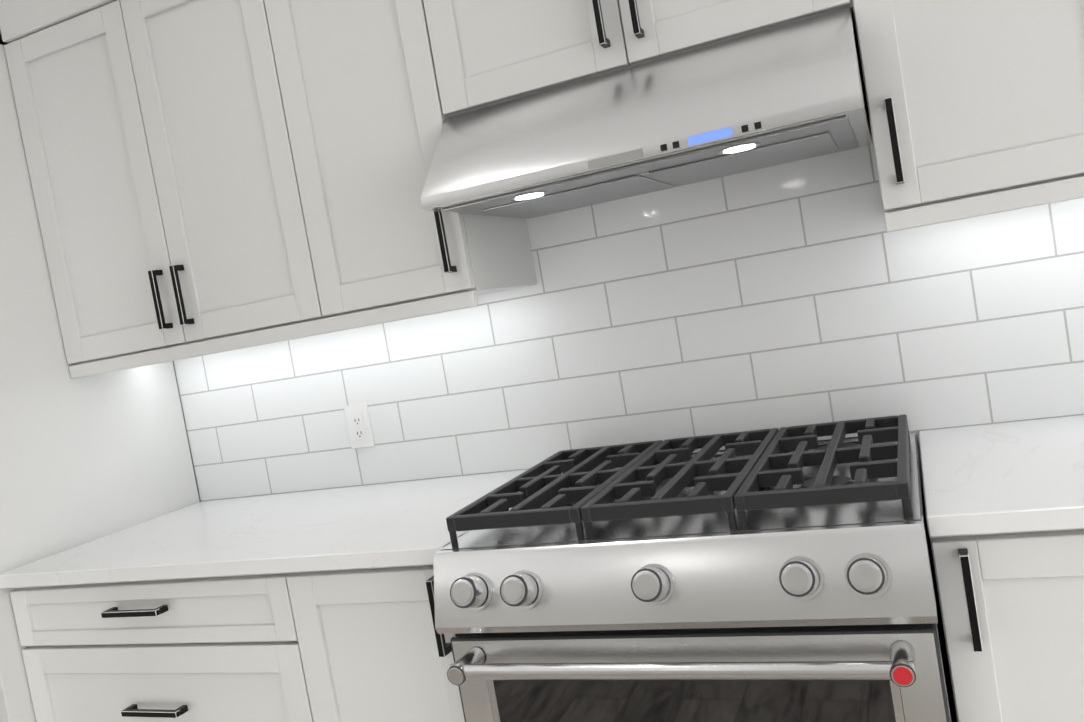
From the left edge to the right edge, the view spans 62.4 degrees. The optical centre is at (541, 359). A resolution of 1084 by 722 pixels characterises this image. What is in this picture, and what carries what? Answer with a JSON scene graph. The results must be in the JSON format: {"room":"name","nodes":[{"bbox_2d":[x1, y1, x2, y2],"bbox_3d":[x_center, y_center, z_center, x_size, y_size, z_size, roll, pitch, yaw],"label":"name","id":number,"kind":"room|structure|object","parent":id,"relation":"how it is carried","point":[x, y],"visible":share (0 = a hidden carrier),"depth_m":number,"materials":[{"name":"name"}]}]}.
{"room":"kitchen","nodes":[
{"label":"kitchen","id":0,"kind":"room"},
{"bbox_2d":[0,30,42,249],"bbox_3d":[-1.757,-0.561,2.360,1.047,0.500,0.684,-8,3,23],"label":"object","id":1,"kind":"structure","parent":0,"point":[19,220],"depth_m":2.14,"materials":[{"name":"white"}]},
{"bbox_2d":[173,52,1083,501],"bbox_3d":[0.590,-0.210,1.903,6.872,2.575,0.128,-8,3,23],"label":"wall","id":2,"kind":"structure","parent":0,"point":[805,292],"depth_m":1.96,"materials":[{"name":"white tile"}]},
{"bbox_2d":[1,0,299,371],"bbox_3d":[-0.966,-0.421,2.246,0.440,0.790,0.340,-8,3,23],"label":"upper cabinet","id":3,"kind":"object","parent":2,"relation":"attached to","point":[83,81],"depth_m":2.09,"materials":[{"name":"white wood"}]},
{"bbox_2d":[140,0,411,347],"bbox_3d":[-0.646,-0.469,2.112,0.498,0.790,0.340,-8,3,23],"label":"upper cabinet","id":4,"kind":"object","parent":2,"relation":"attached to","point":[212,176],"depth_m":1.94,"materials":[{"name":"white wood"}]},
{"bbox_2d":[344,403,374,448],"bbox_3d":[-0.471,0.172,2.302,0.070,0.114,0.008,-8,3,23],"label":"electrical outlet","id":5,"kind":"object","parent":2,"relation":"attached to","point":[359,426],"visible":1,"depth_m":2.30,"materials":[{"name":"white plastic"}]},
{"bbox_2d":[288,0,536,319],"bbox_3d":[-0.306,-0.519,1.969,0.481,0.790,0.340,-8,3,23],"label":"upper cabinet","id":6,"kind":"object","parent":2,"relation":"attached to","point":[383,78],"depth_m":1.81,"materials":[{"name":"white wood"}]},
{"bbox_2d":[456,0,667,110],"bbox_3d":[0.032,-0.742,1.806,0.441,0.448,0.340,-8,3,23],"label":"upper cabinet","id":7,"kind":"object","parent":2,"relation":"attached to","point":[514,49],"depth_m":1.66,"materials":[{"name":"white wood"}]},
{"bbox_2d":[420,8,872,218],"bbox_3d":[0.205,-0.436,1.688,0.756,0.196,0.496,-8,3,23],"label":"range hood","id":8,"kind":"object","parent":2,"relation":"attached to","point":[791,92],"visible":1,"depth_m":1.52,"materials":[{"name":"silver metal"}]},
{"bbox_2d":[660,0,863,56],"bbox_3d":[0.327,-0.786,1.682,0.440,0.448,0.340,-8,3,23],"label":"upper cabinet","id":9,"kind":"object","parent":2,"relation":"attached to","point":[688,25],"depth_m":1.53,"materials":[{"name":"white wood"}]},
{"bbox_2d":[851,0,1083,227],"bbox_3d":[0.731,-0.674,1.533,0.499,0.790,0.340,-8,3,23],"label":"upper cabinet","id":10,"kind":"object","parent":2,"relation":"attached to","point":[973,105],"depth_m":1.41,"materials":[{"name":"white wood"}]},
{"bbox_3d":[-0.793,1.452,0.325,9.200,0.060,5.000,-8,3,23],"label":"floor","id":11,"kind":"structure","parent":0,"visible":0},
{"bbox_2d":[0,678,11,721],"bbox_3d":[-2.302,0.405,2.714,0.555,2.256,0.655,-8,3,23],"label":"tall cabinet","id":12,"kind":"object","parent":11,"relation":"on","point":[3,701],"depth_m":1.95,"materials":[{"name":"white wood"}]},
{"bbox_2d":[10,565,464,721],"bbox_3d":[-0.489,0.826,2.050,1.124,0.885,0.632,-8,3,23],"label":"base cabinet","id":13,"kind":"object","parent":11,"relation":"on","point":[362,645],"visible":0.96,"depth_m":1.75,"materials":[{"name":"white wood"}]},
{"bbox_2d":[0,470,526,588],"bbox_3d":[-0.565,0.375,2.029,1.124,0.030,0.626,-8,3,23],"label":"countertop","id":14,"kind":"structure","parent":13,"relation":"on","point":[397,524],"depth_m":1.90,"materials":[{"name":"stone"}]},
{"bbox_2d":[433,414,956,721],"bbox_3d":[0.342,0.665,1.624,0.756,0.967,0.726,-8,3,23],"label":"range","id":15,"kind":"object","parent":11,"relation":"on","point":[783,574],"visible":1,"depth_m":1.35,"materials":[{"name":"grey metal"}]},
{"bbox_2d":[930,529,1083,721],"bbox_3d":[0.902,0.618,1.483,0.380,0.884,0.600,-8,3,23],"label":"base cabinet","id":16,"kind":"object","parent":11,"relation":"on","point":[1012,608],"visible":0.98,"depth_m":1.22,"materials":[{"name":"white wood"}]},
{"bbox_2d":[918,415,1083,536],"bbox_3d":[1.516,0.065,1.155,1.904,0.030,0.626,-8,3,23],"label":"countertop","id":17,"kind":"structure","parent":16,"relation":"on","point":[1019,476],"depth_m":1.36,"materials":[{"name":"stone"}]}
]}

